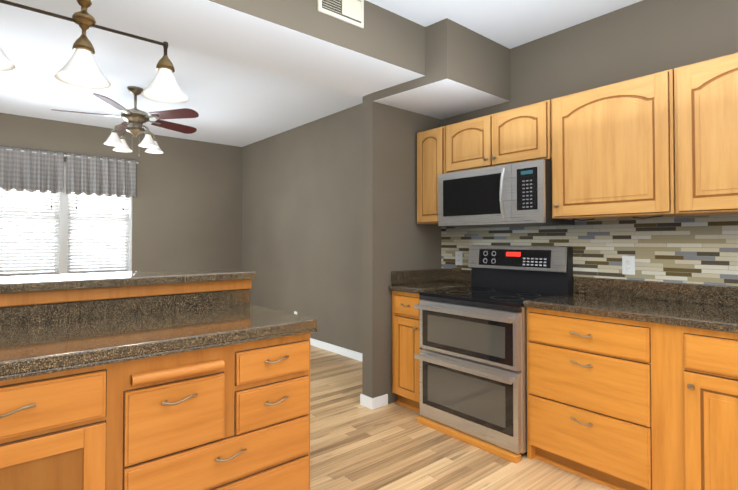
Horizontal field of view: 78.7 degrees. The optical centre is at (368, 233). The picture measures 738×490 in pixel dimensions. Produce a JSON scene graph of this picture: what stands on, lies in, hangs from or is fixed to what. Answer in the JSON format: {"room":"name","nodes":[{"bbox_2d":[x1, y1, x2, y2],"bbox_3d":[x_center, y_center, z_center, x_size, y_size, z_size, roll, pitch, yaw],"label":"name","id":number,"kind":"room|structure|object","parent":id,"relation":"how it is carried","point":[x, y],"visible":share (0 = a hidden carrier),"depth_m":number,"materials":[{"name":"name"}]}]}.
{"room":"kitchen","nodes":[
{"label":"kitchen","id":0,"kind":"room"},
{"bbox_2d":[0,113,241,270],"bbox_3d":[-4.101,-0.009,5.436,5.360,2.770,0.150,1,-1,-40],"label":"wall","id":1,"kind":"structure","parent":0,"point":[187,207],"depth_m":6.44,"materials":[{"name":"paint"}]},
{"bbox_2d":[0,162,131,275],"bbox_3d":[-3.838,-0.176,5.654,1.540,1.430,0.142,1,-1,-40],"label":"window","id":2,"kind":"structure","parent":1,"relation":"in","point":[63,231],"depth_m":5.61,"materials":[{"name":"white"}]},
{"bbox_2d":[0,189,129,276],"bbox_3d":[-3.810,-0.172,5.621,1.490,1.390,0.059,1,-1,-40],"label":"window blinds","id":3,"kind":"object","parent":2,"relation":"attached to","point":[120,227],"visible":0.69,"depth_m":5.59,"materials":[{"name":"white plastic"}]},
{"bbox_2d":[6,149,137,163],"bbox_3d":[-3.774,-0.967,5.599,1.650,0.020,0.047,1,-1,-40],"label":"rod","id":4,"kind":"object","parent":1,"relation":"attached to","point":[68,155],"visible":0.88,"depth_m":5.60,"materials":[{"name":"white metal"}]},
{"bbox_2d":[0,146,63,193],"bbox_3d":[-4.063,-0.746,5.300,0.787,0.512,0.104,1,-1,-40],"label":"window valance","id":5,"kind":"object","parent":4,"relation":"hanging from","point":[30,171],"visible":1,"depth_m":5.36,"materials":[{"name":"fabric"}]},
{"bbox_2d":[66,153,136,197],"bbox_3d":[-3.438,-0.737,5.831,0.797,0.512,0.104,1,-1,-40],"label":"window valance","id":6,"kind":"object","parent":4,"relation":"hanging from","point":[96,175],"visible":1,"depth_m":5.83,"materials":[{"name":"fabric"}]},
{"bbox_2d":[0,0,642,146],"bbox_3d":[-1.260,-1.498,2.113,5.660,0.100,8.930,1,-1,-40],"label":"ceiling","id":7,"kind":"structure","parent":0,"point":[231,104],"depth_m":4.02,"materials":[{"name":"white paint"}]},
{"bbox_2d":[51,86,198,156],"bbox_3d":[-2.314,-1.077,4.429,1.310,0.668,1.254,1,-1,-40],"label":"ceiling fan","id":8,"kind":"object","parent":7,"relation":"hanging from","point":[135,118],"visible":1,"depth_m":4.32,"materials":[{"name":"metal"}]},
{"bbox_2d":[7,0,424,97],"bbox_3d":[-1.279,-1.278,2.132,5.360,0.340,0.650,1,-1,-40],"label":"soffit","id":9,"kind":"structure","parent":7,"relation":"attached to","point":[306,41],"depth_m":2.62,"materials":[{"name":"paint"}]},
{"bbox_2d":[0,0,188,102],"bbox_3d":[-1.271,-0.894,2.008,0.906,0.431,0.216,1,-1,-40],"label":"pendant light","id":10,"kind":"object","parent":9,"relation":"hanging from","point":[80,68],"visible":1,"depth_m":2.03,"materials":[{"name":"white glass"}]},
{"bbox_2d":[318,0,363,28],"bbox_3d":[-0.158,-1.345,2.644,0.330,0.180,0.020,1,-1,-40],"label":"air vent grille","id":11,"kind":"object","parent":9,"relation":"attached to","point":[350,12],"visible":1,"depth_m":2.66,"materials":[{"name":"beige metal"}]},
{"bbox_2d":[372,18,509,118],"bbox_3d":[0.559,-1.224,3.482,0.810,0.405,0.690,1,-1,-40],"label":"bulkhead","id":12,"kind":"object","parent":7,"relation":"attached to","point":[467,70],"visible":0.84,"depth_m":3.25,"materials":[{"name":"paint"}]},
{"bbox_2d":[362,93,440,403],"bbox_3d":[0.296,0.129,3.769,0.810,2.440,0.120,1,-1,-40],"label":"wall","id":13,"kind":"structure","parent":0,"point":[396,237],"depth_m":3.56,"materials":[{"name":"paint"}]},
{"bbox_2d":[360,394,387,406],"bbox_3d":[0.247,1.307,3.782,0.804,0.085,0.034,1,-1,-40],"label":"baseboard","id":14,"kind":"structure","parent":13,"relation":"attached to","point":[373,403],"depth_m":3.48,"materials":[{"name":"white wood"}]},
{"bbox_2d":[310,345,613,489],"bbox_3d":[-1.260,1.361,2.067,5.660,0.080,8.930,1,-1,-40],"label":"floor","id":15,"kind":"structure","parent":0,"point":[355,444],"depth_m":2.71,"materials":[{"name":"brown wood"}]},
{"bbox_2d":[0,362,123,489],"bbox_3d":[-1.278,0.867,1.585,0.552,0.894,0.686,1,-1,-40],"label":"base cabinet","id":16,"kind":"object","parent":15,"relation":"on","point":[64,430],"depth_m":1.42,"materials":[{"name":"brown wood"}]},
{"bbox_2d":[120,333,309,489],"bbox_3d":[-0.770,0.874,2.016,0.780,0.894,0.686,1,-1,-40],"label":"base cabinet","id":17,"kind":"object","parent":15,"relation":"on","point":[234,417],"depth_m":1.74,"materials":[{"name":"brown wood"}]},
{"bbox_2d":[0,268,316,380],"bbox_3d":[-1.288,0.319,1.823,1.880,0.238,1.070,1,-1,-40],"label":"countertop","id":18,"kind":"structure","parent":17,"relation":"on","point":[56,323],"depth_m":1.91,"materials":[{"name":"brown stone"}]},
{"bbox_2d":[392,291,422,411],"bbox_3d":[0.515,0.907,3.604,0.668,0.912,0.362,1,-1,-40],"label":"base cabinet","id":19,"kind":"object","parent":15,"relation":"on","point":[406,347],"visible":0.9,"depth_m":3.42,"materials":[{"name":"brown wood"}]},
{"bbox_2d":[388,268,471,293],"bbox_3d":[0.519,0.376,3.624,0.647,0.150,0.378,1,-1,-40],"label":"countertop","id":20,"kind":"structure","parent":19,"relation":"on","point":[415,281],"depth_m":3.71,"materials":[{"name":"brown stone"}]},
{"bbox_2d":[417,415,520,462],"bbox_3d":[0.615,1.316,2.918,0.060,0.038,0.790,1,-1,-40],"label":"toe kick","id":21,"kind":"object","parent":15,"relation":"on","point":[508,455],"visible":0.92,"depth_m":2.85,"materials":[{"name":"brown wood"}]},
{"bbox_2d":[414,246,572,455],"bbox_3d":[0.854,0.716,3.130,0.749,1.245,0.794,1,-1,-40],"label":"range oven","id":22,"kind":"object","parent":15,"relation":"on","point":[472,356],"visible":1,"depth_m":2.96,"materials":[{"name":"silver metal"}]},
{"bbox_2d":[526,307,661,489],"bbox_3d":[1.398,0.891,2.589,0.636,0.912,0.724,1,-1,-40],"label":"base cabinet","id":23,"kind":"object","parent":15,"relation":"on","point":[617,404],"depth_m":2.35,"materials":[{"name":"brown wood"}]},
{"bbox_2d":[524,276,737,332],"bbox_3d":[1.854,0.351,2.052,0.647,0.150,2.151,1,-1,-40],"label":"countertop","id":24,"kind":"structure","parent":23,"relation":"on","point":[705,306],"depth_m":2.49,"materials":[{"name":"brown stone"}]},
{"bbox_2d":[662,324,737,489],"bbox_3d":[1.888,0.881,2.012,0.636,0.912,0.790,1,-1,-40],"label":"base cabinet","id":25,"kind":"object","parent":15,"relation":"on","point":[700,366],"depth_m":2.01,"materials":[{"name":"brown wood"}]},
{"bbox_2d":[242,0,737,352],"bbox_3d":[0.840,-0.035,3.873,0.150,2.770,8.930,1,-1,-40],"label":"wall","id":26,"kind":"structure","parent":0,"point":[302,220],"depth_m":5.05,"materials":[{"name":"paint"}]},
{"bbox_2d":[310,338,361,360],"bbox_3d":[-0.716,1.335,5.554,0.017,0.085,3.940,1,-1,-40],"label":"baseboard","id":27,"kind":"structure","parent":26,"relation":"attached to","point":[352,354],"depth_m":5.13,"materials":[{"name":"white wood"}]},
{"bbox_2d":[417,126,444,224],"bbox_3d":[0.614,-0.461,3.746,0.342,0.762,0.304,1,-1,-40],"label":"upper cabinet","id":28,"kind":"object","parent":26,"relation":"attached to","point":[430,143],"depth_m":3.63,"materials":[{"name":"brown wood"}]},
{"bbox_2d":[445,100,548,173],"bbox_3d":[0.993,-0.660,3.302,0.342,0.378,0.857,1,-1,-40],"label":"upper cabinet","id":29,"kind":"object","parent":26,"relation":"attached to","point":[520,134],"depth_m":3.14,"materials":[{"name":"brown wood"}]},
{"bbox_2d":[438,159,574,227],"bbox_3d":[0.945,-0.257,3.250,0.476,0.405,0.860,1,-1,-40],"label":"microwave","id":30,"kind":"object","parent":29,"relation":"attached to","point":[514,195],"visible":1,"depth_m":3.05,"materials":[{"name":"silver metal"}]},
{"bbox_2d":[441,214,737,285],"bbox_3d":[1.718,0.144,2.711,0.008,0.501,3.327,1,-1,-40],"label":"tile backsplash","id":31,"kind":"structure","parent":26,"relation":"attached to","point":[693,249],"depth_m":2.78,"materials":[{"name":"tile"}]},
{"bbox_2d":[455,251,462,264],"bbox_3d":[0.762,0.212,3.822,0.008,0.116,0.072,1,-1,-40],"label":"outlet","id":32,"kind":"object","parent":31,"relation":"attached to","point":[458,258],"visible":1,"depth_m":3.82,"materials":[{"name":"white plastic"}]},
{"bbox_2d":[622,256,634,274],"bbox_3d":[1.620,0.199,2.812,0.008,0.116,0.072,1,-1,-40],"label":"outlet","id":33,"kind":"object","parent":31,"relation":"attached to","point":[628,265],"visible":1,"depth_m":2.81,"materials":[{"name":"white plastic"}]},
{"bbox_2d":[549,70,668,220],"bbox_3d":[1.494,-0.478,2.710,0.342,0.762,0.670,1,-1,-40],"label":"upper cabinet","id":34,"kind":"object","parent":26,"relation":"attached to","point":[662,144],"depth_m":2.57,"materials":[{"name":"brown wood"}]},
{"bbox_2d":[669,53,737,216],"bbox_3d":[1.930,-0.486,2.196,0.342,0.762,0.678,1,-1,-40],"label":"upper cabinet","id":35,"kind":"object","parent":26,"relation":"attached to","point":[703,96],"depth_m":2.24,"materials":[{"name":"brown wood"}]},
{"label":"outside","id":36,"kind":"structure","parent":0,"visible":0},
{"bbox_2d":[0,188,124,273],"bbox_3d":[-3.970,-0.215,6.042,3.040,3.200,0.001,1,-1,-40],"label":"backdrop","id":37,"kind":"structure","parent":36,"point":[54,234],"depth_m":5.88,"materials":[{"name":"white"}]}
]}

